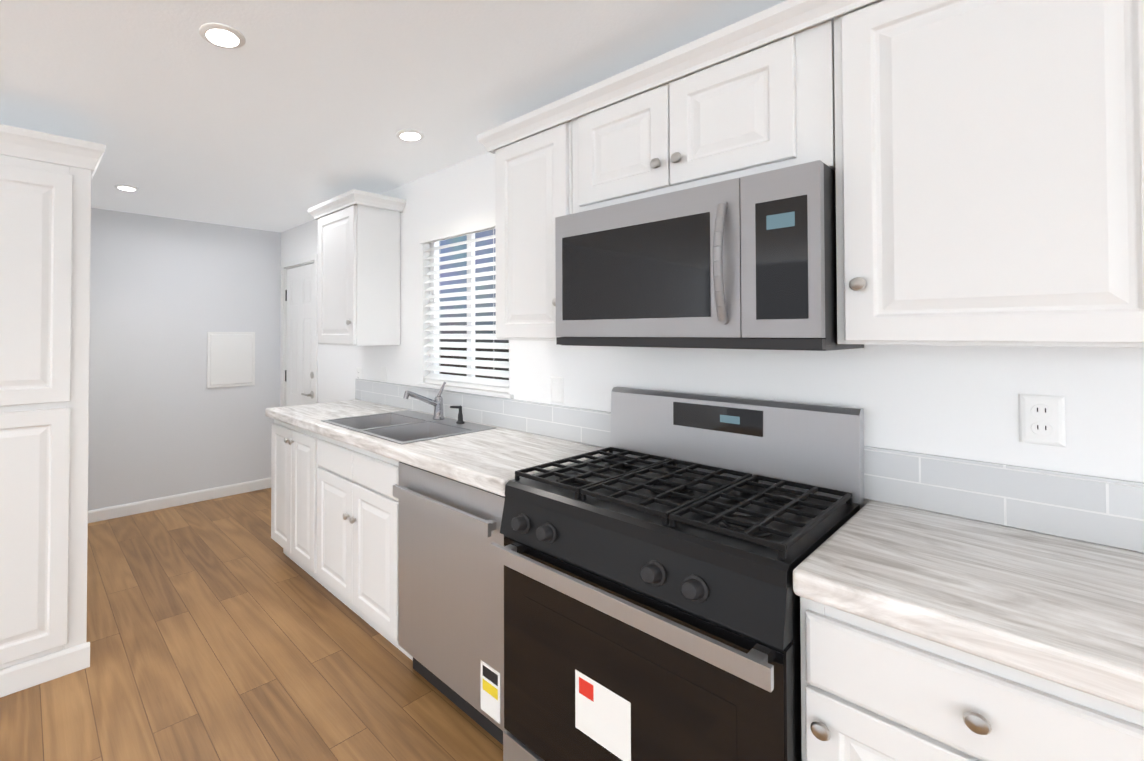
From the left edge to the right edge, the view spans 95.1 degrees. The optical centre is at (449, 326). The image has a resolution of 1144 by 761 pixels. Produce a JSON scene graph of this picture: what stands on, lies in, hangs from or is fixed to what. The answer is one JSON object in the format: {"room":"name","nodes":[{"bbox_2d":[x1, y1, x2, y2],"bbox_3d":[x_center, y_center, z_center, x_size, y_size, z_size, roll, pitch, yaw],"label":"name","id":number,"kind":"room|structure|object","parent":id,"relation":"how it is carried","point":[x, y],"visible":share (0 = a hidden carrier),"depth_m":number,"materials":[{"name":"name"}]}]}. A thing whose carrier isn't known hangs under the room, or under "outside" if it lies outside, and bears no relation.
{"room":"kitchen","nodes":[
{"label":"kitchen","id":0,"kind":"room"},
{"bbox_2d":[88,208,280,510],"bbox_3d":[-4.058,0.262,2.584,6.499,2.300,0.100,1,-1,-40],"label":"wall","id":1,"kind":"structure","parent":0,"point":[167,295],"depth_m":4.08,"materials":[{"name":"white paint"}]},
{"bbox_2d":[88,477,270,522],"bbox_3d":[-2.146,1.389,4.099,1.597,0.089,0.012,1,-1,-40],"label":"baseboard","id":2,"kind":"structure","parent":1,"relation":"attached to","point":[111,512],"depth_m":4.06,"materials":[{"name":"white wood"}]},
{"bbox_2d":[207,332,254,387],"bbox_3d":[-1.859,0.280,4.353,0.391,0.468,0.018,1,-1,-40],"label":"panel","id":3,"kind":"object","parent":1,"relation":"attached to","point":[230,359],"visible":1,"depth_m":4.34,"materials":[{"name":"white metal"}]},
{"bbox_2d":[0,488,502,760],"bbox_3d":[-0.577,1.377,-1.496,6.600,0.050,10.800,1,-1,-40],"label":"floor","id":4,"kind":"structure","parent":0,"point":[226,628],"depth_m":2.07,"materials":[{"name":"wood"}]},
{"bbox_2d":[0,124,105,697],"bbox_3d":[-1.916,0.323,2.138,0.706,2.165,0.658,1,-1,-40],"label":"pantry cabinet","id":5,"kind":"object","parent":4,"relation":"on","point":[45,212],"visible":1,"depth_m":2.02,"materials":[{"name":"white wood"}]},
{"bbox_2d":[271,419,329,590],"bbox_3d":[-0.679,0.990,3.097,0.646,0.860,0.627,1,-1,-40],"label":"base cabinet","id":6,"kind":"object","parent":4,"relation":"on","point":[294,465],"visible":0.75,"depth_m":2.87,"materials":[{"name":"white wood"}]},
{"bbox_2d":[317,435,412,660],"bbox_3d":[-0.228,0.982,2.561,0.646,0.860,0.768,1,-1,-40],"label":"base cabinet","id":7,"kind":"object","parent":4,"relation":"on","point":[357,533],"visible":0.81,"depth_m":2.33,"materials":[{"name":"white wood"}]},
{"bbox_2d":[265,400,1143,711],"bbox_3d":[0.430,0.511,1.787,0.648,0.054,4.110,1,-1,-40],"label":"countertop","id":8,"kind":"structure","parent":7,"relation":"on","point":[1061,610],"depth_m":0.97,"materials":[{"name":"stone"}]},
{"bbox_2d":[321,410,495,443],"bbox_3d":[-0.223,0.588,2.570,0.557,0.194,0.740,1,-1,-40],"label":"stainless steel sink","id":9,"kind":"object","parent":8,"relation":"in","point":[404,427],"visible":0.25,"depth_m":2.61,"materials":[{"name":"grey metal"}]},
{"bbox_2d":[450,405,464,423],"bbox_3d":[0.039,0.443,2.570,0.088,0.094,0.044,1,-1,-40],"label":"soap dispenser","id":10,"kind":"object","parent":9,"relation":"on","point":[460,418],"visible":1,"depth_m":2.57,"materials":[{"name":"black metal"}]},
{"bbox_2d":[403,382,445,419],"bbox_3d":[-0.125,0.392,2.673,0.235,0.198,0.092,1,-1,-40],"label":"faucet","id":11,"kind":"object","parent":8,"relation":"on","point":[437,402],"visible":1,"depth_m":2.69,"materials":[{"name":"silver metal"}]},
{"bbox_2d":[393,462,505,744],"bbox_3d":[0.204,0.974,2.021,0.670,0.859,0.601,1,-1,-40],"label":"dishwasher","id":12,"kind":"object","parent":4,"relation":"on","point":[450,607],"visible":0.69,"depth_m":1.80,"materials":[{"name":"silver metal"}]},
{"bbox_2d":[490,387,864,760],"bbox_3d":[0.634,0.812,1.471,0.708,1.168,0.762,1,-1,-40],"label":"gas range","id":13,"kind":"object","parent":4,"relation":"on","point":[660,551],"visible":0.98,"depth_m":1.32,"materials":[{"name":"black metal"}]},
{"bbox_2d":[800,597,1143,760],"bbox_3d":[1.078,0.959,1.007,0.646,0.860,0.501,1,-1,-40],"label":"base cabinet","id":14,"kind":"object","parent":4,"relation":"on","point":[872,690],"visible":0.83,"depth_m":0.87,"materials":[{"name":"white wood"}]},
{"bbox_2d":[0,0,785,232],"bbox_3d":[-0.577,-0.967,-1.461,6.600,0.040,10.800,1,-1,-40],"label":"ceiling","id":15,"kind":"structure","parent":0,"point":[288,115],"depth_m":1.86,"materials":[{"name":"white paint"}]},
{"bbox_2d":[114,184,138,190],"bbox_3d":[-2.038,-0.874,3.219,0.132,0.009,0.132,1,-1,-40],"label":"recessed light","id":16,"kind":"object","parent":15,"relation":"in","point":[126,187],"visible":1,"depth_m":3.19,"materials":[{"name":"white"}]},
{"bbox_2d":[199,23,245,48],"bbox_3d":[-0.703,-0.898,1.580,0.132,0.009,0.132,1,-1,-40],"label":"recessed light","id":17,"kind":"object","parent":15,"relation":"in","point":[220,35],"visible":1,"depth_m":1.57,"materials":[{"name":"white"}]},
{"bbox_2d":[396,129,424,140],"bbox_3d":[-0.181,-0.886,2.368,0.132,0.009,0.132,1,-1,-40],"label":"recessed light","id":18,"kind":"object","parent":15,"relation":"in","point":[410,135],"visible":0.98,"depth_m":2.35,"materials":[{"name":"white"}]},
{"bbox_2d":[280,152,1143,553],"bbox_3d":[1.911,0.233,0.613,0.100,2.300,10.800,1,-1,-40],"label":"wall","id":19,"kind":"structure","parent":0,"point":[960,402],"depth_m":1.45,"materials":[{"name":"white paint"}]},
{"bbox_2d":[285,263,313,405],"bbox_3d":[-1.272,0.455,4.330,0.088,1.940,0.616,1,-1,-40],"label":"entry door","id":20,"kind":"structure","parent":19,"relation":"in","point":[299,370],"depth_m":4.34,"materials":[{"name":"white wood"}]},
{"bbox_2d":[281,254,317,406],"bbox_3d":[-1.243,0.432,4.348,0.114,2.010,0.720,1,-1,-40],"label":"door frame","id":21,"kind":"structure","parent":19,"relation":"attached to","point":[311,259],"depth_m":4.38,"materials":[{"name":"white wood"}]},
{"bbox_2d":[356,367,361,378],"bbox_3d":[-0.632,0.341,3.549,0.009,0.115,0.070,1,-1,-40],"label":"electrical outlet","id":22,"kind":"object","parent":19,"relation":"attached to","point":[358,372],"visible":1,"depth_m":3.54,"materials":[{"name":"white plastic"}]},
{"bbox_2d":[318,204,399,345],"bbox_3d":[-0.598,-0.306,3.247,0.353,0.845,0.490,1,-1,-40],"label":"upper cabinet","id":23,"kind":"object","parent":19,"relation":"attached to","point":[358,274],"visible":0.96,"depth_m":3.08,"materials":[{"name":"white wood"}]},
{"bbox_2d":[417,233,513,398],"bbox_3d":[0.092,-0.110,2.753,0.107,0.918,0.750,1,-1,-40],"label":"window","id":24,"kind":"structure","parent":19,"relation":"in","point":[470,271],"depth_m":2.77,"materials":[{"name":"white plastic"}]},
{"bbox_2d":[419,210,508,392],"bbox_3d":[0.076,-0.125,2.740,0.066,0.900,0.714,1,-1,-40],"label":"window blinds","id":25,"kind":"object","parent":24,"relation":"attached to","point":[478,223],"visible":0.71,"depth_m":2.74,"materials":[{"name":"white plastic"}]},
{"bbox_2d":[495,120,571,340],"bbox_3d":[0.414,-0.346,2.044,0.353,0.800,0.375,1,-1,-40],"label":"upper cabinet","id":26,"kind":"object","parent":19,"relation":"attached to","point":[533,187],"visible":0.48,"depth_m":1.94,"materials":[{"name":"white wood"}]},
{"bbox_2d":[551,376,563,403],"bbox_3d":[0.470,0.279,2.239,0.008,0.115,0.070,1,-1,-40],"label":"outlet","id":27,"kind":"object","parent":19,"relation":"attached to","point":[557,389],"visible":1,"depth_m":2.23,"materials":[{"name":"white plastic"}]},
{"bbox_2d":[572,18,834,213],"bbox_3d":[0.782,-0.568,1.610,0.353,0.368,0.762,1,-1,-40],"label":"upper cabinet","id":28,"kind":"object","parent":19,"relation":"attached to","point":[770,106],"visible":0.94,"depth_m":1.43,"materials":[{"name":"white wood"}]},
{"bbox_2d":[555,160,863,350],"bbox_3d":[0.743,-0.158,1.574,0.453,0.440,0.759,1,-1,-40],"label":"over-the-range microwave","id":29,"kind":"object","parent":28,"relation":"attached to","point":[747,262],"visible":1,"depth_m":1.36,"materials":[{"name":"silver metal"}]},
{"bbox_2d":[355,379,1143,552],"bbox_3d":[0.670,0.414,1.997,0.011,0.146,4.120,1,-1,-40],"label":"tile backsplash","id":30,"kind":"structure","parent":19,"relation":"attached to","point":[1099,510],"depth_m":1.28,"materials":[{"name":"grey tile"}]},
{"bbox_2d":[834,0,1143,347],"bbox_3d":[1.191,-0.359,1.120,0.353,0.800,0.501,1,-1,-40],"label":"upper cabinet","id":31,"kind":"object","parent":19,"relation":"attached to","point":[989,169],"visible":0.98,"depth_m":1.02,"materials":[{"name":"white wood"}]},
{"bbox_2d":[1019,394,1065,446],"bbox_3d":[1.365,0.215,1.175,0.009,0.115,0.070,1,-1,-40],"label":"outlet","id":32,"kind":"object","parent":19,"relation":"attached to","point":[1041,419],"visible":1,"depth_m":1.17,"materials":[{"name":"white plastic"}]},
{"label":"outside","id":33,"kind":"structure","parent":0,"visible":0},
{"bbox_2d":[439,229,508,379],"bbox_3d":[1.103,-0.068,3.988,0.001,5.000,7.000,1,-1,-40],"label":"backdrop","id":34,"kind":"structure","parent":33,"point":[464,255],"depth_m":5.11,"materials":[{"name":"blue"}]},
{"bbox_3d":[1.609,-0.367,0.623,0.353,0.800,0.792,1,-1,-40],"label":"upper cabinet","id":35,"kind":"object","parent":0,"visible":0},
{"bbox_2d":[308,0,877,219],"bbox_3d":[0.532,-0.763,1.903,0.362,0.070,4.127,1,-1,-40],"label":"crown molding","id":36,"kind":"structure","parent":35,"relation":"attached to","point":[776,22],"depth_m":1.53,"materials":[{"name":"white wood"}]}
]}

